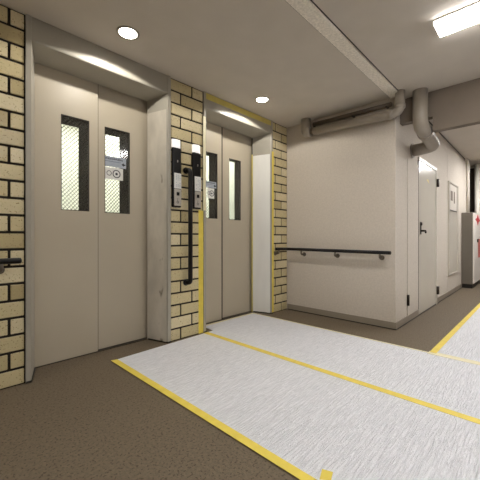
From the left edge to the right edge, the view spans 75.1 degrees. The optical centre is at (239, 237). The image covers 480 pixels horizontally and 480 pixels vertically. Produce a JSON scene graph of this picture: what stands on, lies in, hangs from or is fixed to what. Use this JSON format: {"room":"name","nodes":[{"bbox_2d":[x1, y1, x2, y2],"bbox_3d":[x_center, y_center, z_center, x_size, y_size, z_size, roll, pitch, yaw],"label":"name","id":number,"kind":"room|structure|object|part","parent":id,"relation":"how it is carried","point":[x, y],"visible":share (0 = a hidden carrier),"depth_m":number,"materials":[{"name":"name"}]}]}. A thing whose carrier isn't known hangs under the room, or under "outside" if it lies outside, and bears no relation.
{"room":"elevator lobby","nodes":[
{"label":"elevator lobby","id":0,"kind":"room"},
{"bbox_2d":[62,116,127,212],"bbox_3d":[-1.815,-0.210,3.199,1.280,2.300,1.200,0,0,44],"label":"car","id":1,"kind":"object","parent":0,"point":[74,132],"visible":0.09,"depth_m":3.66,"materials":[{"name":"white glass"}]},
{"bbox_2d":[0,4,286,389],"bbox_3d":[-1.747,-0.250,1.827,0.228,2.400,6.616,0,0,44],"label":"wall","id":2,"kind":"structure","parent":0,"point":[12,22],"depth_m":2.02,"materials":[{"name":"brick"}]},
{"bbox_2d":[0,258,21,273],"bbox_3d":[-2.207,0.178,1.124,0.078,0.100,2.364,0,0,44],"label":"handrail","id":3,"kind":"object","parent":2,"relation":"attached to","point":[3,261],"visible":1,"depth_m":1.91,"materials":[{"name":"plastic"}]},
{"bbox_3d":[-2.192,0.146,1.110,0.036,0.037,2.364,0,0,44],"label":"rail","id":4,"kind":"part","parent":3,"relation":"part of","materials":[{"name":"plastic"}]},
{"bbox_2d":[25,14,170,383],"bbox_3d":[-1.119,-0.250,2.529,0.321,2.400,1.102,0,0,44],"label":"elevator door frame","id":5,"kind":"structure","parent":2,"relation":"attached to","point":[47,45],"depth_m":2.56,"materials":[{"name":"metal"}]},
{"bbox_2d":[35,63,97,366],"bbox_3d":[-1.354,-0.171,2.431,0.030,2.229,0.481,0,0,44],"label":"elevator door","id":6,"kind":"structure","parent":5,"relation":"attached to","point":[66,241],"depth_m":2.39,"materials":[{"name":"paint"}]},
{"bbox_3d":[-1.205,0.948,2.613,0.082,0.004,0.900,0,0,44],"label":"sill","id":7,"kind":"part","parent":5,"relation":"part of","materials":[{"name":"metal"}]},
{"bbox_2d":[98,85,146,348],"bbox_3d":[-1.058,-0.171,2.787,0.030,2.229,0.495,0,0,44],"label":"elevator door","id":8,"kind":"structure","parent":5,"relation":"attached to","point":[122,237],"depth_m":2.78,"materials":[{"name":"paint"}]},
{"bbox_2d":[171,139,180,207],"bbox_3d":[-0.579,-0.583,2.854,0.039,0.618,0.092,0,0,44],"label":"panel","id":9,"kind":"object","parent":2,"relation":"attached to","point":[175,143],"visible":1,"depth_m":2.83,"materials":[{"name":"black plastic"}]},
{"bbox_3d":[-0.568,-0.515,2.848,0.004,0.140,0.076,0,0,44],"label":"label plate","id":10,"kind":"part","parent":9,"relation":"part of","materials":[{"name":"white plastic"}]},
{"bbox_3d":[-0.568,-0.364,2.848,0.004,0.153,0.076,0,0,44],"label":"button plate","id":11,"kind":"part","parent":9,"relation":"part of","materials":[{"name":"silver metal"}]},
{"bbox_2d":[183,167,192,285],"bbox_3d":[-0.485,-0.102,2.920,0.083,1.112,0.064,0,0,44],"label":"grab bar","id":12,"kind":"object","parent":2,"relation":"attached to","point":[186,170],"visible":1,"depth_m":2.90,"materials":[{"name":"plastic"}]},
{"bbox_2d":[192,144,200,208],"bbox_3d":[-0.419,-0.583,3.021,0.039,0.618,0.092,0,0,44],"label":"panel","id":13,"kind":"object","parent":2,"relation":"attached to","point":[196,156],"visible":0.98,"depth_m":3.01,"materials":[{"name":"black plastic"}]},
{"bbox_3d":[-0.407,-0.515,3.015,0.004,0.140,0.076,0,0,44],"label":"label plate","id":14,"kind":"part","parent":13,"relation":"part of","materials":[{"name":"white plastic"}]},
{"bbox_3d":[-0.407,-0.364,3.015,0.004,0.153,0.076,0,0,44],"label":"button plate","id":15,"kind":"part","parent":13,"relation":"part of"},
{"bbox_2d":[199,210,202,333],"bbox_3d":[-0.385,0.341,3.080,0.001,1.211,0.059,0,0,44],"label":"tape","id":16,"kind":"object","parent":2,"relation":"attached to","point":[200,211],"visible":1,"depth_m":3.08,"materials":[{"name":"yellow plastic"}]},
{"bbox_2d":[203,91,272,332],"bbox_3d":[-0.088,-0.250,3.603,0.321,2.400,1.106,0,0,44],"label":"elevator door frame","id":17,"kind":"structure","parent":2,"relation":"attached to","point":[219,115],"depth_m":3.89,"materials":[{"name":"metal"}]},
{"bbox_2d":[203,116,205,210],"bbox_3d":[-0.353,-0.734,3.098,0.001,0.933,0.032,0,0,44],"label":"tape","id":18,"kind":"object","parent":17,"relation":"attached to","point":[204,117],"visible":1,"depth_m":3.10,"materials":[{"name":"beige plastic"}]},
{"bbox_2d":[206,122,222,322],"bbox_3d":[-0.350,-0.171,3.476,0.030,2.229,0.400,0,0,44],"label":"elevator door","id":19,"kind":"structure","parent":17,"relation":"attached to","point":[214,133],"depth_m":3.53,"materials":[{"name":"paint"}]},
{"bbox_3d":[-0.177,0.948,3.683,0.082,0.004,0.892,0,0,44],"label":"sill","id":20,"kind":"part","parent":17,"relation":"part of","materials":[{"name":"metal"}]},
{"bbox_2d":[223,128,251,317],"bbox_3d":[-0.061,-0.171,3.826,0.030,2.229,0.575,0,0,44],"label":"elevator door","id":21,"kind":"structure","parent":17,"relation":"attached to","point":[237,234],"depth_m":3.86,"materials":[{"name":"paint"}]},
{"bbox_2d":[206,93,270,125],"bbox_3d":[0.022,-1.415,3.497,0.001,0.060,1.044,0,0,44],"label":"tape","id":22,"kind":"object","parent":17,"relation":"attached to","point":[208,96],"visible":1,"depth_m":3.43,"materials":[{"name":"yellow plastic"}]},
{"bbox_2d":[252,155,252,311],"bbox_3d":[0.154,-0.052,3.963,0.004,1.995,0.016,0,0,44],"label":"tape","id":23,"kind":"object","parent":17,"relation":"attached to","point":[252,155],"visible":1,"depth_m":3.97,"materials":[{"name":"plastic"}]},
{"bbox_2d":[272,151,273,311],"bbox_3d":[0.410,-0.068,3.892,0.001,2.004,0.034,0,0,44],"label":"tape","id":24,"kind":"object","parent":17,"relation":"attached to","point":[272,151],"visible":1,"depth_m":3.88,"materials":[{"name":"yellow plastic"}]},
{"bbox_2d":[206,139,252,219],"bbox_3d":[-0.708,-0.210,4.215,1.280,2.300,1.200,0,0,44],"label":"car","id":25,"kind":"object","parent":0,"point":[210,158],"visible":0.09,"depth_m":4.00,"materials":[{"name":"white glass"}]},
{"bbox_2d":[0,0,479,127],"bbox_3d":[0.304,-1.541,-0.045,5.900,0.218,6.756,0,0,44],"label":"ceiling","id":26,"kind":"structure","parent":0,"point":[237,52],"depth_m":2.36,"materials":[{"name":"paint"}]},
{"bbox_2d":[116,26,139,40],"bbox_3d":[-0.794,-1.446,2.215,0.156,0.007,0.156,0,0,44],"label":"recessed light","id":27,"kind":"object","parent":26,"relation":"in","point":[125,32],"visible":1,"depth_m":2.21,"materials":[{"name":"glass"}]},
{"bbox_2d":[255,96,269,102],"bbox_3d":[0.233,-1.446,3.284,0.156,0.007,0.156,0,0,44],"label":"recessed light","id":28,"kind":"object","parent":26,"relation":"in","point":[261,99],"visible":1,"depth_m":3.28,"materials":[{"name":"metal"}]},
{"bbox_2d":[301,89,405,136],"bbox_3d":[1.197,-1.320,3.474,1.184,0.260,0.120,0,0,44],"label":"drain pipe","id":29,"kind":"object","parent":26,"relation":"attached to","point":[307,130],"visible":1,"depth_m":3.35,"materials":[{"name":"beige metal"}]},
{"bbox_2d":[432,1,479,38],"bbox_3d":[1.802,-1.434,1.724,1.248,0.036,0.193,0,0,44],"label":"ceiling light","id":30,"kind":"object","parent":26,"relation":"in","point":[469,15],"visible":1,"depth_m":2.05,"materials":[{"name":"white plastic"}]},
{"bbox_2d":[0,283,479,479],"bbox_3d":[2.050,1.000,1.774,5.900,0.100,11.800,0,0,44],"label":"floor","id":31,"kind":"structure","parent":0,"point":[87,417],"depth_m":1.58,"materials":[{"name":"plastic"}]},
{"bbox_2d":[118,333,479,479],"bbox_3d":[0.668,0.948,1.479,3.685,0.004,0.931,0,0,44],"label":"sheet","id":32,"kind":"object","parent":31,"relation":"on","point":[313,420],"visible":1,"depth_m":1.67,"materials":[{"name":"white plastic"}]},
{"bbox_2d":[111,359,316,479],"bbox_3d":[0.350,0.945,1.138,3.672,0.001,0.046,0,0,44],"label":"tape","id":33,"kind":"object","parent":32,"relation":"on","point":[267,454],"visible":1,"depth_m":1.53,"materials":[{"name":"yellow plastic"}]},
{"bbox_2d":[320,469,332,479],"bbox_3d":[0.342,0.945,1.237,0.043,0.001,0.060,0,0,24],"label":"tape","id":34,"kind":"object","parent":32,"relation":"on","point":[325,474],"visible":1,"depth_m":1.24,"materials":[{"name":"yellow plastic"}]},
{"bbox_2d":[206,313,479,418],"bbox_3d":[1.241,0.948,2.225,3.892,0.004,0.922,0,0,44],"label":"sheet","id":35,"kind":"object","parent":31,"relation":"on","point":[451,384],"visible":0.87,"depth_m":2.42,"materials":[{"name":"white plastic"}]},
{"bbox_2d":[206,313,252,325],"bbox_3d":[-0.132,0.945,3.589,0.038,0.001,0.855,0,0,44],"label":"tape","id":36,"kind":"object","parent":35,"relation":"on","point":[250,313],"visible":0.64,"depth_m":3.59,"materials":[{"name":"beige plastic"}]},
{"bbox_2d":[254,313,427,352],"bbox_3d":[0.856,0.945,3.225,1.912,0.001,0.022,0,0,44],"label":"tape","id":37,"kind":"object","parent":35,"relation":"on","point":[254,313],"visible":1,"depth_m":3.00,"materials":[{"name":"beige plastic"}]},
{"bbox_2d":[205,332,479,423],"bbox_3d":[0.994,0.945,1.823,3.692,0.001,0.054,0,0,44],"label":"tape","id":38,"kind":"object","parent":35,"relation":"on","point":[451,412],"visible":1,"depth_m":2.00,"materials":[{"name":"yellow plastic"}]},
{"bbox_2d":[437,308,479,361],"bbox_3d":[3.507,0.948,3.172,1.935,0.004,3.565,0,0,44],"label":"sheet","id":39,"kind":"object","parent":31,"relation":"on","point":[465,343],"visible":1,"depth_m":2.81,"materials":[{"name":"white plastic"}]},
{"bbox_2d":[428,351,479,364],"bbox_3d":[2.259,0.945,1.890,1.960,0.001,0.075,0,0,44],"label":"tape","id":40,"kind":"object","parent":39,"relation":"on","point":[429,352],"visible":1,"depth_m":2.43,"materials":[{"name":"beige plastic"}]},
{"bbox_2d":[430,303,479,352],"bbox_3d":[2.826,0.944,3.829,0.048,0.001,3.563,0,0,44],"label":"tape","id":41,"kind":"object","parent":39,"relation":"on","point":[456,328],"visible":1,"depth_m":3.09,"materials":[{"name":"yellow plastic"}]},
{"bbox_2d":[461,212,479,287],"bbox_3d":[4.627,0.242,6.211,0.206,1.415,1.070,0,0,44],"label":"cabinet","id":42,"kind":"object","parent":31,"relation":"on","point":[470,221],"visible":0.99,"depth_m":5.85,"materials":[{"name":"metal"}]},
{"bbox_3d":[4.684,0.203,6.157,0.017,1.315,1.050,0,0,44],"label":"cabinet door","id":43,"kind":"part","parent":42,"relation":"part of","materials":[{"name":"white metal"}]},
{"bbox_3d":[4.832,0.215,6.298,0.002,0.370,0.420,0,0,44],"label":"red panel","id":44,"kind":"part","parent":42,"relation":"part of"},
{"bbox_2d":[474,164,479,214],"bbox_3d":[5.046,-0.300,6.634,0.104,2.500,0.104,0,0,44],"label":"conduit","id":45,"kind":"object","parent":31,"relation":"on","point":[476,166],"visible":0.34,"depth_m":6.59,"materials":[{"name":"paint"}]},
{"bbox_2d":[287,98,406,321],"bbox_3d":[1.140,-0.275,3.907,1.632,2.450,0.384,0,0,44],"label":"wall","id":46,"kind":"structure","parent":0,"point":[347,188],"depth_m":3.53,"materials":[{"name":"white paint"}]},
{"bbox_2d":[274,247,390,259],"bbox_3d":[1.041,0.183,3.638,1.342,0.116,0.290,0,0,33],"label":"handrail","id":47,"kind":"object","parent":46,"relation":"attached to","point":[381,257],"visible":1,"depth_m":3.58,"materials":[{"name":"plastic"}]},
{"bbox_3d":[0.985,0.151,3.530,1.269,0.051,0.273,0,0,44],"label":"rail","id":48,"kind":"part","parent":47,"relation":"part of","materials":[{"name":"plastic"}]},
{"bbox_2d":[287,304,396,329],"bbox_3d":[1.114,0.912,3.658,1.348,0.075,0.011,0,0,44],"label":"baseboard","id":49,"kind":"structure","parent":46,"relation":"attached to","point":[347,317],"depth_m":3.57,"materials":[{"name":"plastic"}]},
{"bbox_2d":[312,102,391,126],"bbox_3d":[1.227,-1.375,3.519,0.906,0.068,0.056,0,0,44],"label":"conduit","id":50,"kind":"object","parent":46,"relation":"attached to","point":[386,105],"visible":0.9,"depth_m":3.47,"materials":[{"name":"metal"}]},
{"bbox_2d":[407,123,466,297],"bbox_3d":[3.193,-0.300,4.975,0.148,2.500,4.000,0,0,44],"label":"wall","id":51,"kind":"structure","parent":0,"point":[450,165],"depth_m":4.86,"materials":[{"name":"white paint"}]},
{"bbox_2d":[407,159,417,315],"bbox_3d":[2.015,0.029,3.622,0.028,1.818,0.439,0,0,44],"label":"door","id":52,"kind":"structure","parent":51,"relation":"in","point":[412,168],"depth_m":3.61,"materials":[{"name":"metal"}]},
{"bbox_2d":[410,87,439,157],"bbox_3d":[1.919,-1.187,3.338,0.305,0.526,0.688,0,0,44],"label":"pipe","id":53,"kind":"object","parent":51,"relation":"attached to","point":[430,143],"visible":0.99,"depth_m":3.09,"materials":[{"name":"beige metal"}]},
{"bbox_2d":[418,157,438,313],"bbox_3d":[2.504,-0.015,4.103,0.067,1.930,0.926,0,0,44],"label":"door","id":54,"kind":"structure","parent":51,"relation":"in","point":[428,182],"depth_m":4.08,"materials":[{"name":"metal"}]},
{"bbox_3d":[2.258,-0.113,3.840,0.058,0.155,0.087,0,0,44],"label":"handle","id":55,"kind":"part","parent":54,"relation":"part of","materials":[{"name":"metal"}]},
{"bbox_2d":[395,284,461,329],"bbox_3d":[2.893,0.912,4.547,0.012,0.075,3.734,0,0,44],"label":"baseboard","id":56,"kind":"structure","parent":51,"relation":"attached to","point":[405,320],"depth_m":3.75,"materials":[{"name":"plastic"}]},
{"bbox_2d":[429,121,464,158],"bbox_3d":[3.194,-1.543,4.864,0.008,0.014,4.160,0,0,44],"label":"trim","id":57,"kind":"structure","parent":51,"relation":"attached to","point":[429,121],"depth_m":4.98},
{"bbox_2d":[448,181,458,275],"bbox_3d":[3.636,-0.145,5.316,0.020,1.530,0.795,0,0,44],"label":"hatch","id":58,"kind":"object","parent":51,"relation":"attached to","point":[453,190],"visible":1,"depth_m":5.32,"materials":[{"name":"metal"}]},
{"bbox_3d":[3.637,-0.145,5.324,0.010,1.490,0.713,0,0,44],"label":"hatch panel","id":59,"kind":"part","parent":58,"relation":"part of","materials":[{"name":"metal"}]},
{"bbox_2d":[465,159,469,211],"bbox_3d":[4.542,-1.020,6.234,0.056,1.108,0.207,0,0,44],"label":"conduit","id":60,"kind":"object","parent":51,"relation":"attached to","point":[466,160],"visible":0.94,"depth_m":6.26,"materials":[{"name":"metal"}]},
{"bbox_2d":[429,119,479,165],"bbox_3d":[4.900,-1.600,3.780,4.568,0.100,4.960,0,0,44],"label":"ceiling","id":61,"kind":"structure","parent":0,"point":[466,140],"depth_m":5.00,"materials":[{"name":"paint"}]},
{"bbox_2d":[400,78,479,132],"bbox_3d":[3.261,-1.353,1.857,4.268,0.595,0.084,0,0,44],"label":"beam","id":62,"kind":"structure","parent":61,"relation":"attached to","point":[456,106],"depth_m":2.99,"materials":[{"name":"paint"}]},
{"bbox_2d":[470,168,473,212],"bbox_3d":[6.495,-0.300,5.513,4.668,2.500,0.150,0,0,44],"label":"wall","id":63,"kind":"structure","parent":0,"point":[471,169],"depth_m":6.79,"materials":[{"name":"paint"}]}
]}

